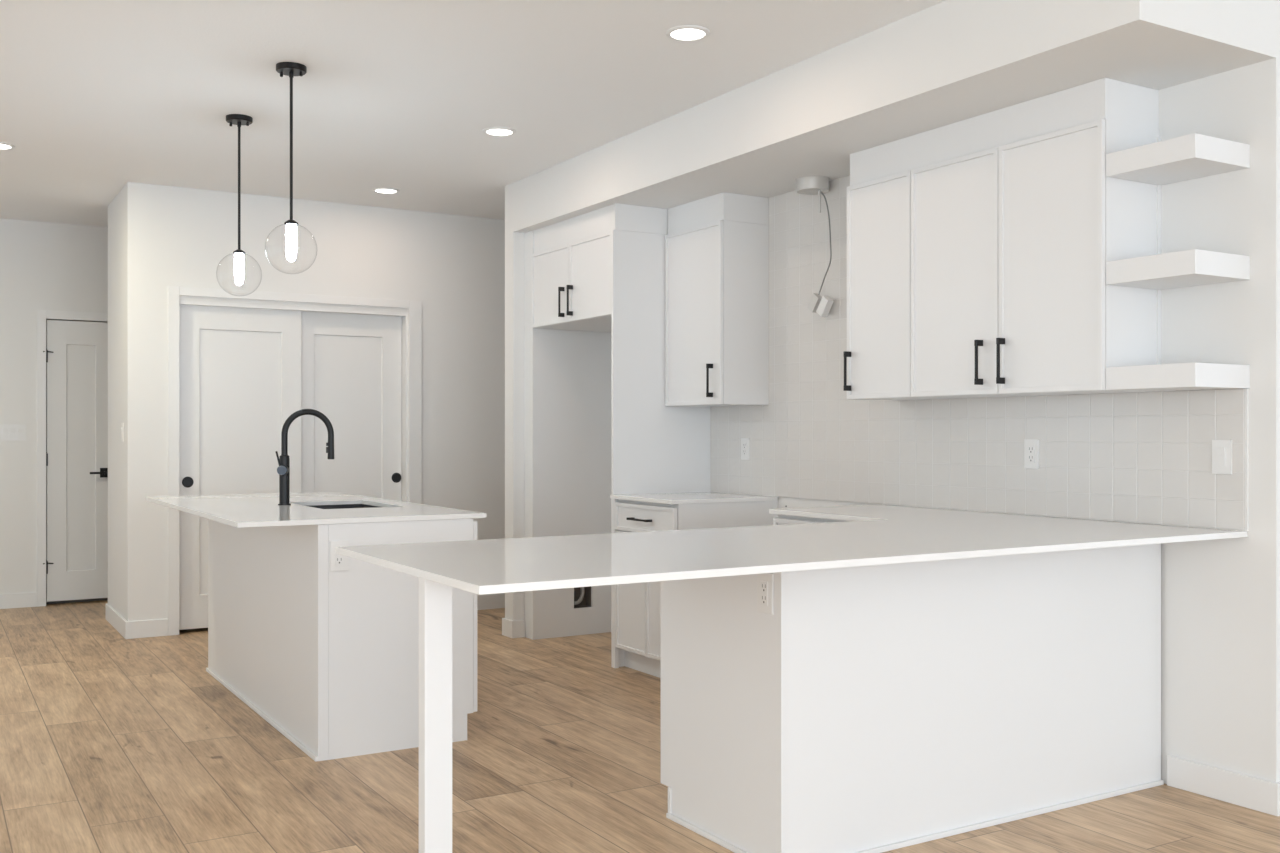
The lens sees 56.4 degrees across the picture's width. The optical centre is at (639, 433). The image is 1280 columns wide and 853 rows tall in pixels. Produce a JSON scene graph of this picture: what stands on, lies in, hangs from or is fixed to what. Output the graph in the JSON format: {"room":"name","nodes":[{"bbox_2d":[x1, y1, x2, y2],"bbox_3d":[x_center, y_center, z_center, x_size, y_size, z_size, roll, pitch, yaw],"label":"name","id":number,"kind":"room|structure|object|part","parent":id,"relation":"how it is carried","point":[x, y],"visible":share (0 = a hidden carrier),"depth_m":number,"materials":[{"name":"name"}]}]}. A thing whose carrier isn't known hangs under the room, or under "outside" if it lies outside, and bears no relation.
{"room":"kitchen","nodes":[
{"label":"kitchen","id":0,"kind":"room"},
{"bbox_2d":[0,218,107,593],"bbox_3d":[-3.320,-0.140,9.217,8.500,2.755,0.130,0,0,-31],"label":"wall","id":1,"kind":"structure","parent":0,"point":[44,265],"depth_m":8.51,"materials":[{"name":"white paint"}]},
{"bbox_2d":[0,425,25,440],"bbox_3d":[-4.440,-0.005,8.458,0.162,0.115,0.013,0,0,-31],"label":"light switch","id":2,"kind":"object","parent":1,"relation":"attached to","point":[7,432],"visible":1,"depth_m":8.46,"materials":[{"name":"white plastic"}]},
{"bbox_2d":[0,592,36,608],"bbox_3d":[-4.589,1.185,8.367,0.648,0.105,0.014,0,0,-31],"label":"baseboard","id":3,"kind":"structure","parent":1,"relation":"attached to","point":[29,599],"depth_m":8.47,"materials":[{"name":"white paint"}]},
{"bbox_2d":[37,310,107,606],"bbox_3d":[-4.062,0.177,8.684,0.582,2.122,0.016,0,0,-31],"label":"trim","id":4,"kind":"structure","parent":1,"relation":"attached to","point":[42,315],"depth_m":8.55,"materials":[{"name":"white paint"}]},
{"bbox_2d":[43,320,107,601],"bbox_3d":[-4.074,0.197,8.678,0.481,2.027,0.109,0,0,-31],"label":"door","id":5,"kind":"structure","parent":1,"relation":"in","point":[76,351],"depth_m":8.70,"materials":[{"name":"white paint"}]},
{"bbox_3d":[-3.951,0.288,8.730,0.139,0.070,0.073,0,0,-31],"label":"lever handle","id":6,"kind":"part","parent":5,"relation":"part of","materials":[{"name":"black metal"}]},
{"bbox_2d":[46,598,107,603],"bbox_3d":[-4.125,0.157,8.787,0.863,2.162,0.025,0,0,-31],"label":"threshold","id":7,"kind":"object","parent":1,"relation":"attached to","point":[96,599],"depth_m":8.77,"materials":[{"name":"grey metal"}]},
{"bbox_2d":[108,187,123,617],"bbox_3d":[-3.304,-0.140,7.665,0.116,2.755,0.762,0,0,-31],"label":"wall","id":8,"kind":"structure","parent":0,"point":[116,207],"depth_m":7.61,"materials":[{"name":"white paint"}]},
{"bbox_2d":[105,603,126,637],"bbox_3d":[-3.326,1.185,7.576,0.014,0.105,0.892,0,0,-31],"label":"baseboard","id":9,"kind":"structure","parent":8,"relation":"attached to","point":[113,617],"depth_m":7.54,"materials":[{"name":"white paint"}]},
{"bbox_2d":[120,423,123,441],"bbox_3d":[-3.192,-0.007,7.356,0.013,0.115,0.070,0,0,-31],"label":"light switch","id":10,"kind":"object","parent":8,"relation":"attached to","point":[122,424],"visible":1,"depth_m":7.34,"materials":[{"name":"white plastic"}]},
{"bbox_2d":[124,182,504,620],"bbox_3d":[-1.284,-0.140,8.364,4.296,2.755,0.130,0,0,-31],"label":"wall","id":11,"kind":"structure","parent":0,"point":[454,265],"depth_m":7.83,"materials":[{"name":"white paint"}]},
{"bbox_2d":[125,619,167,638],"bbox_3d":[-2.994,1.185,7.247,0.241,0.105,0.014,0,0,-31],"label":"baseboard","id":12,"kind":"structure","parent":11,"relation":"attached to","point":[156,627],"depth_m":7.24,"materials":[{"name":"white paint"}]},
{"bbox_2d":[179,304,300,629],"bbox_3d":[-2.538,0.198,7.593,0.758,2.036,0.040,0,0,-31],"label":"door","id":13,"kind":"structure","parent":11,"relation":"in","point":[240,368],"depth_m":7.55,"materials":[{"name":"white paint"}]},
{"bbox_3d":[-2.808,0.302,7.410,0.068,0.068,0.008,0,0,-31],"label":"finger pull","id":14,"kind":"part","parent":13,"relation":"part of","materials":[{"name":"black metal"}]},
{"bbox_2d":[179,300,407,501],"bbox_3d":[-2.240,0.193,7.785,1.474,2.090,0.123,0,0,-31],"label":"trim","id":15,"kind":"structure","parent":11,"relation":"attached to","point":[404,315],"depth_m":8.11,"materials":[{"name":"white paint"}]},
{"bbox_2d":[168,286,421,635],"bbox_3d":[-2.191,0.167,7.731,1.632,2.142,0.016,0,0,-31],"label":"trim","id":16,"kind":"structure","parent":11,"relation":"attached to","point":[415,307],"depth_m":7.40,"materials":[{"name":"white paint"}]},
{"bbox_2d":[301,311,401,500],"bbox_3d":[-1.963,0.198,7.991,0.756,2.036,0.040,0,0,-31],"label":"door","id":17,"kind":"structure","parent":11,"relation":"in","point":[351,364],"depth_m":8.01,"materials":[{"name":"white paint"}]},
{"bbox_3d":[-1.663,0.302,8.152,0.068,0.068,0.008,0,0,-31],"label":"finger pull","id":18,"kind":"part","parent":17,"relation":"part of","materials":[{"name":"black metal"}]},
{"bbox_2d":[477,593,504,609],"bbox_3d":[-0.493,1.185,8.757,2.335,0.105,0.014,0,0,-31],"label":"baseboard","id":19,"kind":"structure","parent":11,"relation":"attached to","point":[487,601],"depth_m":8.41,"materials":[{"name":"white paint"}]},
{"bbox_2d":[0,0,944,226],"bbox_3d":[0.665,-1.567,2.615,8.700,0.100,16.494,0,0,-31],"label":"ceiling","id":20,"kind":"structure","parent":0,"point":[97,97],"depth_m":5.19,"materials":[{"name":"white paint"}]},
{"bbox_2d":[0,142,14,149],"bbox_3d":[-3.378,-1.513,6.275,0.168,0.008,0.168,0,0,-31],"label":"recessed light","id":21,"kind":"object","parent":20,"relation":"in","point":[3,146],"visible":1,"depth_m":6.29,"materials":[{"name":"white plastic"}]},
{"bbox_2d":[216,114,259,284],"bbox_3d":[-1.923,-1.088,5.728,0.208,0.858,0.208,0,0,-31],"label":"pendant light","id":22,"kind":"object","parent":20,"relation":"hanging from","point":[236,119],"visible":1,"depth_m":5.72,"materials":[{"name":"black metal"}]},
{"bbox_3d":[-1.923,-1.181,5.728,0.018,0.624,0.018,0,0,-31],"label":"stem","id":23,"kind":"part","parent":22,"relation":"part of","materials":[{"name":"black metal"}]},
{"bbox_3d":[-1.923,-0.786,5.728,0.043,0.152,0.043,0,0,-31],"label":"light bulb","id":24,"kind":"part","parent":22,"relation":"part of","materials":[{"name":"white glass"}]},
{"bbox_2d":[265,62,316,272],"bbox_3d":[-1.441,-1.088,4.933,0.208,0.858,0.208,0,0,-31],"label":"pendant light","id":25,"kind":"object","parent":20,"relation":"hanging from","point":[291,69],"visible":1,"depth_m":4.92,"materials":[{"name":"black metal"}]},
{"bbox_3d":[-1.441,-1.181,4.933,0.018,0.624,0.018,0,0,-31],"label":"stem","id":26,"kind":"part","parent":25,"relation":"part of","materials":[{"name":"black metal"}]},
{"bbox_3d":[-1.441,-0.786,4.933,0.043,0.152,0.043,0,0,-31],"label":"light bulb","id":27,"kind":"part","parent":25,"relation":"part of","materials":[{"name":"white glass"}]},
{"bbox_2d":[372,187,399,193],"bbox_3d":[-1.583,-1.513,7.443,0.168,0.008,0.168,0,0,-31],"label":"recessed light","id":28,"kind":"object","parent":20,"relation":"in","point":[384,190],"visible":1,"depth_m":7.43,"materials":[{"name":"white plastic"}]},
{"bbox_2d":[483,127,515,135],"bbox_3d":[-0.705,-1.513,5.988,0.168,0.008,0.168,0,0,-31],"label":"recessed light","id":29,"kind":"object","parent":20,"relation":"in","point":[494,131],"visible":1,"depth_m":5.98,"materials":[{"name":"white plastic"}]},
{"bbox_2d":[666,25,709,40],"bbox_3d":[0.181,-1.513,4.519,0.168,0.008,0.168,0,0,-31],"label":"recessed light","id":30,"kind":"object","parent":20,"relation":"in","point":[684,32],"visible":1,"depth_m":4.50,"materials":[{"name":"white plastic"}]},
{"bbox_2d":[505,232,523,620],"bbox_3d":[-0.502,0.009,7.457,0.693,2.458,0.122,0,0,-31],"label":"wall","id":31,"kind":"structure","parent":0,"point":[514,241],"depth_m":7.25,"materials":[{"name":"white paint"}]},
{"bbox_2d":[502,618,524,637],"bbox_3d":[-0.774,1.185,7.293,0.085,0.105,0.150,0,0,-31],"label":"baseboard","id":32,"kind":"structure","parent":31,"relation":"attached to","point":[512,629],"depth_m":7.24,"materials":[{"name":"white paint"}]},
{"bbox_2d":[574,586,590,607],"bbox_3d":[-0.378,0.987,7.389,0.142,0.185,0.076,0,0,-31],"label":"box","id":33,"kind":"object","parent":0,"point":[582,595],"visible":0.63,"depth_m":7.42,"materials":[{"name":"grey"}]},
{"bbox_2d":[0,600,1279,852],"bbox_3d":[0.665,1.278,2.615,8.700,0.080,16.494,0,0,-31],"label":"floor","id":34,"kind":"structure","parent":0,"point":[110,742],"depth_m":4.33,"materials":[{"name":"brown wood"}]},
{"bbox_2d":[206,518,476,761],"bbox_3d":[-1.460,0.791,5.532,0.662,0.894,2.011,0,0,-31],"label":"base cabinet","id":35,"kind":"object","parent":34,"relation":"on","point":[329,660],"visible":0.76,"depth_m":4.70,"materials":[{"name":"white wood"}]},
{"bbox_3d":[-1.739,1.229,5.365,0.012,0.018,2.011,0,0,-31],"label":"shoe moulding","id":36,"kind":"part","parent":35,"relation":"part of","materials":[{"name":"white wood"}]},
{"bbox_3d":[-1.726,0.791,5.373,0.018,0.894,2.010,0,0,-31],"label":"panel","id":37,"kind":"part","parent":35,"relation":"part of","materials":[{"name":"white wood"}]},
{"bbox_2d":[146,492,486,527],"bbox_3d":[-1.577,0.334,5.482,0.983,0.019,2.060,0,0,-31],"label":"countertop","id":38,"kind":"structure","parent":35,"relation":"on","point":[237,510],"depth_m":5.02,"materials":[{"name":"white stone"}]},
{"bbox_2d":[275,409,333,504],"bbox_3d":[-1.528,0.105,5.449,0.280,0.437,0.094,0,0,-31],"label":"kitchen faucet","id":39,"kind":"object","parent":38,"relation":"on","point":[283,470],"visible":1,"depth_m":5.41,"materials":[{"name":"black metal"}]},
{"bbox_3d":[-1.626,0.113,5.364,0.025,0.069,0.009,0,0,-31],"label":"handle lever","id":40,"kind":"part","parent":39,"relation":"part of","materials":[{"name":"black metal"}]},
{"bbox_3d":[-1.610,0.165,5.380,0.045,0.045,0.047,0,0,-6],"label":"handle","id":41,"kind":"part","parent":39,"relation":"part of","materials":[{"name":"silver metal"}]},
{"bbox_2d":[309,504,377,508],"bbox_3d":[-1.354,0.448,5.460,0.420,0.210,0.657,0,0,-31],"label":"sink","id":42,"kind":"object","parent":38,"relation":"in","point":[344,505],"visible":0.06,"depth_m":5.75,"materials":[{"name":"grey metal"}]},
{"bbox_3d":[-1.203,0.791,4.524,0.039,0.894,0.018,0,0,-31],"label":"corner post","id":43,"kind":"part","parent":35,"relation":"part of","materials":[{"name":"white wood"}]},
{"bbox_2d":[330,540,347,571],"bbox_3d":[-1.145,0.466,4.543,0.070,0.115,0.009,0,0,-31],"label":"wall outlet","id":44,"kind":"object","parent":35,"relation":"attached to","point":[338,562],"visible":0.78,"depth_m":4.54,"materials":[{"name":"white plastic"}]},
{"bbox_2d":[335,547,343,564],"bbox_3d":[-1.144,0.466,4.541,0.033,0.067,0.004,0,0,-31],"label":"receptacle","id":45,"kind":"object","parent":44,"relation":"attached to","point":[339,559],"depth_m":4.54,"materials":[{"name":"white plastic"}]},
{"bbox_3d":[-0.933,0.791,4.688,0.592,0.894,0.018,0,0,-31],"label":"panel","id":46,"kind":"part","parent":35,"relation":"part of","materials":[{"name":"white wood"}]},
{"bbox_3d":[-0.785,0.742,5.037,0.018,0.772,0.459,0,0,-31],"label":"door","id":47,"kind":"part","parent":35,"relation":"part of","materials":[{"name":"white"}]},
{"bbox_2d":[419,578,451,852],"bbox_3d":[-0.489,0.791,2.857,0.070,0.894,0.042,0,0,-31],"label":"support leg","id":48,"kind":"object","parent":34,"relation":"on","point":[435,599],"visible":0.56,"depth_m":2.84,"materials":[{"name":"white wood"}]},
{"bbox_2d":[524,230,610,639],"bbox_3d":[-0.408,0.009,7.373,0.620,2.457,0.118,0,0,-31],"label":"refrigerator alcove","id":49,"kind":"object","parent":34,"relation":"on","point":[567,373],"visible":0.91,"depth_m":7.27,"materials":[{"name":"white paint"}]},
{"bbox_2d":[611,203,710,666],"bbox_3d":[0.123,0.009,6.480,0.632,2.458,0.019,0,0,-31],"label":"end panel","id":50,"kind":"object","parent":34,"relation":"on","point":[656,447],"visible":0.57,"depth_m":6.41,"materials":[{"name":"white wood"}]},
{"bbox_2d":[613,499,777,677],"bbox_3d":[0.268,0.791,6.207,0.666,0.894,0.596,0,0,-31],"label":"base cabinet","id":51,"kind":"object","parent":34,"relation":"on","point":[636,606],"visible":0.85,"depth_m":6.04,"materials":[{"name":"white wood"}]},
{"bbox_3d":[-0.044,0.819,6.164,0.019,0.615,0.301,0,0,-31],"label":"door","id":52,"kind":"part","parent":51,"relation":"part of","materials":[{"name":"white wood"}]},
{"bbox_3d":[-0.004,0.437,6.047,0.034,0.012,0.195,0,0,-31],"label":"bar handle","id":53,"kind":"part","parent":51,"relation":"part of","materials":[{"name":"black metal"}]},
{"bbox_3d":[0.025,0.434,6.050,0.019,0.144,0.573,0,0,-31],"label":"drawer","id":54,"kind":"part","parent":51,"relation":"part of","materials":[{"name":"white wood"}]},
{"bbox_3d":[0.104,0.819,5.919,0.019,0.615,0.264,0,0,-31],"label":"door","id":55,"kind":"part","parent":51,"relation":"part of","materials":[{"name":"white wood"}]},
{"bbox_2d":[610,492,777,503],"bbox_3d":[0.274,0.334,6.205,0.640,0.019,0.606,0,0,-31],"label":"countertop","id":56,"kind":"structure","parent":51,"relation":"on","point":[690,497],"depth_m":6.05,"materials":[{"name":"white stone"}]},
{"bbox_2d":[773,514,847,524],"bbox_3d":[1.024,0.791,4.954,0.666,0.894,0.768,0,0,-31],"label":"base cabinet","id":57,"kind":"object","parent":34,"relation":"on","point":[781,519],"visible":0.02,"depth_m":5.00,"materials":[{"name":"white wood"}]},
{"bbox_3d":[0.762,0.434,4.830,0.019,0.144,0.707,0,0,-31],"label":"drawer","id":58,"kind":"part","parent":57,"relation":"part of","materials":[{"name":"white wood"}]},
{"bbox_2d":[661,543,1163,852],"bbox_3d":[0.952,0.791,4.049,1.696,0.894,0.654,0,0,-31],"label":"base cabinet","id":59,"kind":"object","parent":34,"relation":"on","point":[881,708],"visible":0.81,"depth_m":3.68,"materials":[{"name":"white wood"}]},
{"bbox_3d":[0.236,1.190,3.605,0.012,0.097,0.571,0,0,-31],"label":"shoe moulding","id":60,"kind":"part","parent":59,"relation":"part of","materials":[{"name":"white wood"}]},
{"bbox_3d":[0.235,0.791,3.634,0.016,0.894,0.623,0,0,-31],"label":"panel","id":61,"kind":"part","parent":59,"relation":"part of","materials":[{"name":"white wood"}]},
{"bbox_2d":[757,573,773,614],"bbox_3d":[0.357,0.456,3.409,0.009,0.115,0.070,0,0,-31],"label":"wall outlet","id":62,"kind":"object","parent":59,"relation":"attached to","point":[765,581],"visible":0.93,"depth_m":3.40,"materials":[{"name":"white plastic"}]},
{"bbox_2d":[760,581,767,605],"bbox_3d":[0.355,0.456,3.407,0.004,0.067,0.033,0,0,-31],"label":"receptacle","id":63,"kind":"object","parent":62,"relation":"attached to","point":[763,584],"depth_m":3.41,"materials":[{"name":"white plastic"}]},
{"bbox_2d":[336,504,1246,594],"bbox_3d":[0.384,0.334,3.997,2.752,0.019,1.752,0,0,-31],"label":"countertop","id":64,"kind":"structure","parent":59,"relation":"on","point":[879,534],"depth_m":3.36,"materials":[{"name":"white stone"}]},
{"bbox_3d":[1.122,1.230,3.777,1.688,0.016,0.012,0,0,-31],"label":"shoe moulding","id":65,"kind":"part","parent":59,"relation":"part of","materials":[{"name":"white wood"}]},
{"bbox_2d":[505,0,1275,234],"bbox_3d":[0.618,-1.369,5.603,0.693,0.297,4.454,0,0,-31],"label":"ceiling bulkhead","id":66,"kind":"structure","parent":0,"point":[947,62],"depth_m":4.49,"materials":[{"name":"white paint"}]},
{"bbox_2d":[531,204,613,331],"bbox_3d":[-0.147,-0.925,6.895,0.665,0.590,0.970,0,0,-31],"label":"upper cabinet","id":67,"kind":"object","parent":66,"relation":"attached to","point":[571,258],"visible":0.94,"depth_m":6.73,"materials":[{"name":"white wood"}]},
{"bbox_3d":[-0.519,-0.853,6.954,0.019,0.442,0.482,0,0,-31],"label":"door","id":68,"kind":"part","parent":67,"relation":"part of","materials":[{"name":"white wood"}]},
{"bbox_3d":[-0.447,-0.747,6.783,0.034,0.170,0.012,0,0,-31],"label":"bar handle","id":69,"kind":"part","parent":67,"relation":"part of","materials":[{"name":"black metal"}]},
{"bbox_3d":[-0.394,-0.747,6.695,0.034,0.170,0.012,0,0,-31],"label":"bar handle","id":70,"kind":"part","parent":67,"relation":"part of","materials":[{"name":"black metal"}]},
{"bbox_3d":[-0.268,-0.853,6.539,0.019,0.442,0.480,0,0,-31],"label":"door","id":71,"kind":"part","parent":67,"relation":"part of","materials":[{"name":"white wood"}]},
{"bbox_2d":[795,175,829,194],"bbox_3d":[0.828,-1.190,5.724,0.164,0.060,0.164,0,0,-31],"label":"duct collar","id":72,"kind":"object","parent":66,"relation":"attached to","point":[807,185],"visible":0.94,"depth_m":5.67,"materials":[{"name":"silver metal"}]},
{"bbox_2d":[807,190,833,316],"bbox_3d":[0.864,-0.860,5.731,0.058,0.603,0.163,0,0,-31],"label":"hanging cable","id":73,"kind":"object","parent":72,"relation":"hanging from","point":[818,304],"visible":1,"depth_m":5.70,"materials":[{"name":"grey plastic"}]},
{"bbox_2d":[719,0,1279,783],"bbox_3d":[0.966,-0.140,5.813,0.120,2.755,4.454,0,0,-31],"label":"wall","id":74,"kind":"structure","parent":0,"point":[1220,598],"depth_m":4.01,"materials":[{"name":"white paint"}]},
{"bbox_2d":[665,192,768,406],"bbox_3d":[0.389,-0.684,6.317,0.345,1.072,0.525,0,0,-31],"label":"upper cabinet","id":75,"kind":"object","parent":74,"relation":"attached to","point":[717,246],"visible":1,"depth_m":6.14,"materials":[{"name":"white wood"}]},
{"bbox_3d":[0.279,-0.612,6.250,0.018,0.926,0.521,0,0,-31],"label":"door","id":76,"kind":"part","parent":75,"relation":"part of","materials":[{"name":"white wood"}]},
{"bbox_3d":[0.354,-0.270,6.075,0.034,0.170,0.012,0,0,-31],"label":"bar handle","id":77,"kind":"part","parent":75,"relation":"part of","materials":[{"name":"black metal"}]},
{"bbox_2d":[843,170,959,400],"bbox_3d":[1.118,-0.613,5.109,0.345,0.930,0.392,0,0,-31],"label":"upper cabinet","id":78,"kind":"object","parent":74,"relation":"attached to","point":[877,357],"visible":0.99,"depth_m":5.04,"materials":[{"name":"white wood"}]},
{"bbox_3d":[0.899,-0.270,5.172,0.034,0.170,0.012,0,0,-31],"label":"bar handle","id":79,"kind":"part","parent":78,"relation":"part of","materials":[{"name":"black metal"}]},
{"bbox_3d":[1.008,-0.612,5.042,0.018,0.926,0.388,0,0,-31],"label":"door","id":80,"kind":"part","parent":78,"relation":"part of","materials":[{"name":"white wood"}]},
{"bbox_2d":[711,175,1248,530],"bbox_3d":[1.204,-0.448,5.292,0.010,1.542,3.130,0,0,-31],"label":"tile backsplash","id":81,"kind":"structure","parent":74,"relation":"attached to","point":[1142,457],"depth_m":5.16,"materials":[{"name":"white tile"}]},
{"bbox_2d":[741,438,748,459],"bbox_3d":[0.558,0.082,6.346,0.009,0.115,0.070,0,0,-31],"label":"wall outlet","id":82,"kind":"object","parent":81,"relation":"attached to","point":[744,441],"visible":1,"depth_m":6.34,"materials":[{"name":"white plastic"}]},
{"bbox_2d":[743,443,746,454],"bbox_3d":[0.556,0.082,6.345,0.004,0.067,0.033,0,0,-31],"label":"receptacle","id":83,"kind":"object","parent":82,"relation":"attached to","point":[744,444],"depth_m":6.34,"materials":[{"name":"grey plastic"}]},
{"bbox_2d":[1024,439,1038,468],"bbox_3d":[1.545,0.081,4.711,0.009,0.115,0.070,0,0,-31],"label":"wall outlet","id":84,"kind":"object","parent":81,"relation":"attached to","point":[1031,446],"visible":1,"depth_m":4.71,"materials":[{"name":"white plastic"}]},
{"bbox_2d":[1028,445,1034,462],"bbox_3d":[1.543,0.081,4.710,0.004,0.067,0.033,0,0,-31],"label":"receptacle","id":85,"kind":"object","parent":84,"relation":"attached to","point":[1031,448],"depth_m":4.71,"materials":[{"name":"grey plastic"}]},
{"bbox_2d":[1212,440,1231,473],"bbox_3d":[1.958,0.079,4.021,0.013,0.115,0.070,0,0,-31],"label":"light switch","id":86,"kind":"object","parent":81,"relation":"attached to","point":[1221,449],"visible":1,"depth_m":4.02,"materials":[{"name":"white plastic"}]},
{"bbox_3d":[1.959,0.079,4.021,0.002,0.067,0.033,0,0,-31],"label":"switch frame","id":87,"kind":"part","parent":86,"relation":"part of","materials":[{"name":"white plastic"}]},
{"bbox_3d":[2.010,0.088,3.955,0.010,0.471,0.008,0,0,-31],"label":"edge trim","id":88,"kind":"part","parent":81,"relation":"part of","materials":[{"name":"white plastic"}]},
{"bbox_2d":[911,119,1160,397],"bbox_3d":[1.460,-0.613,4.542,0.345,0.930,0.931,0,0,-31],"label":"upper cabinet","id":89,"kind":"object","parent":74,"relation":"attached to","point":[1012,244],"visible":1,"depth_m":4.35,"materials":[{"name":"white wood"}]},
{"bbox_3d":[1.229,-0.612,4.676,0.018,0.926,0.459,0,0,-31],"label":"door","id":90,"kind":"part","parent":89,"relation":"part of","materials":[{"name":"white wood"}]},
{"bbox_3d":[1.286,-0.270,4.531,0.034,0.170,0.012,0,0,-31],"label":"bar handle","id":91,"kind":"part","parent":89,"relation":"part of","materials":[{"name":"black metal"}]},
{"bbox_3d":[1.341,-0.270,4.439,0.034,0.170,0.012,0,0,-31],"label":"bar handle","id":92,"kind":"part","parent":89,"relation":"part of","materials":[{"name":"black metal"}]},
{"bbox_2d":[850,78,1158,185],"bbox_3d":[1.380,-1.149,4.727,0.292,0.140,1.311,0,0,-31],"label":"soffit","id":93,"kind":"structure","parent":89,"relation":"on","point":[1104,98],"depth_m":4.43,"materials":[{"name":"white paint"}]},
{"bbox_3d":[1.468,-0.612,4.280,0.018,0.926,0.458,0,0,-31],"label":"door","id":94,"kind":"part","parent":89,"relation":"part of","materials":[{"name":"white wood"}]},
{"bbox_2d":[1106,133,1249,184],"bbox_3d":[1.807,-0.917,4.018,0.294,0.077,0.334,0,0,-31],"label":"floating shelf","id":95,"kind":"object","parent":74,"relation":"attached to","point":[1192,156],"visible":1,"depth_m":3.94,"materials":[{"name":"white wood"}]},
{"bbox_2d":[1106,249,1249,289],"bbox_3d":[1.807,-0.548,4.018,0.294,0.078,0.334,0,0,-31],"label":"floating shelf","id":96,"kind":"object","parent":74,"relation":"attached to","point":[1194,267],"visible":1,"depth_m":3.92,"materials":[{"name":"white wood"}]},
{"bbox_2d":[1106,363,1249,390],"bbox_3d":[1.807,-0.188,4.018,0.294,0.077,0.334,0,0,-31],"label":"floating shelf","id":97,"kind":"object","parent":74,"relation":"attached to","point":[1179,376],"visible":1,"depth_m":3.91,"materials":[{"name":"white wood"}]},
{"bbox_2d":[1167,755,1279,815],"bbox_3d":[1.962,1.185,4.031,0.014,0.105,0.401,0,0,-31],"label":"baseboard","id":98,"kind":"structure","parent":74,"relation":"attached to","point":[1250,792],"depth_m":4.01,"materials":[{"name":"white paint"}]}
]}

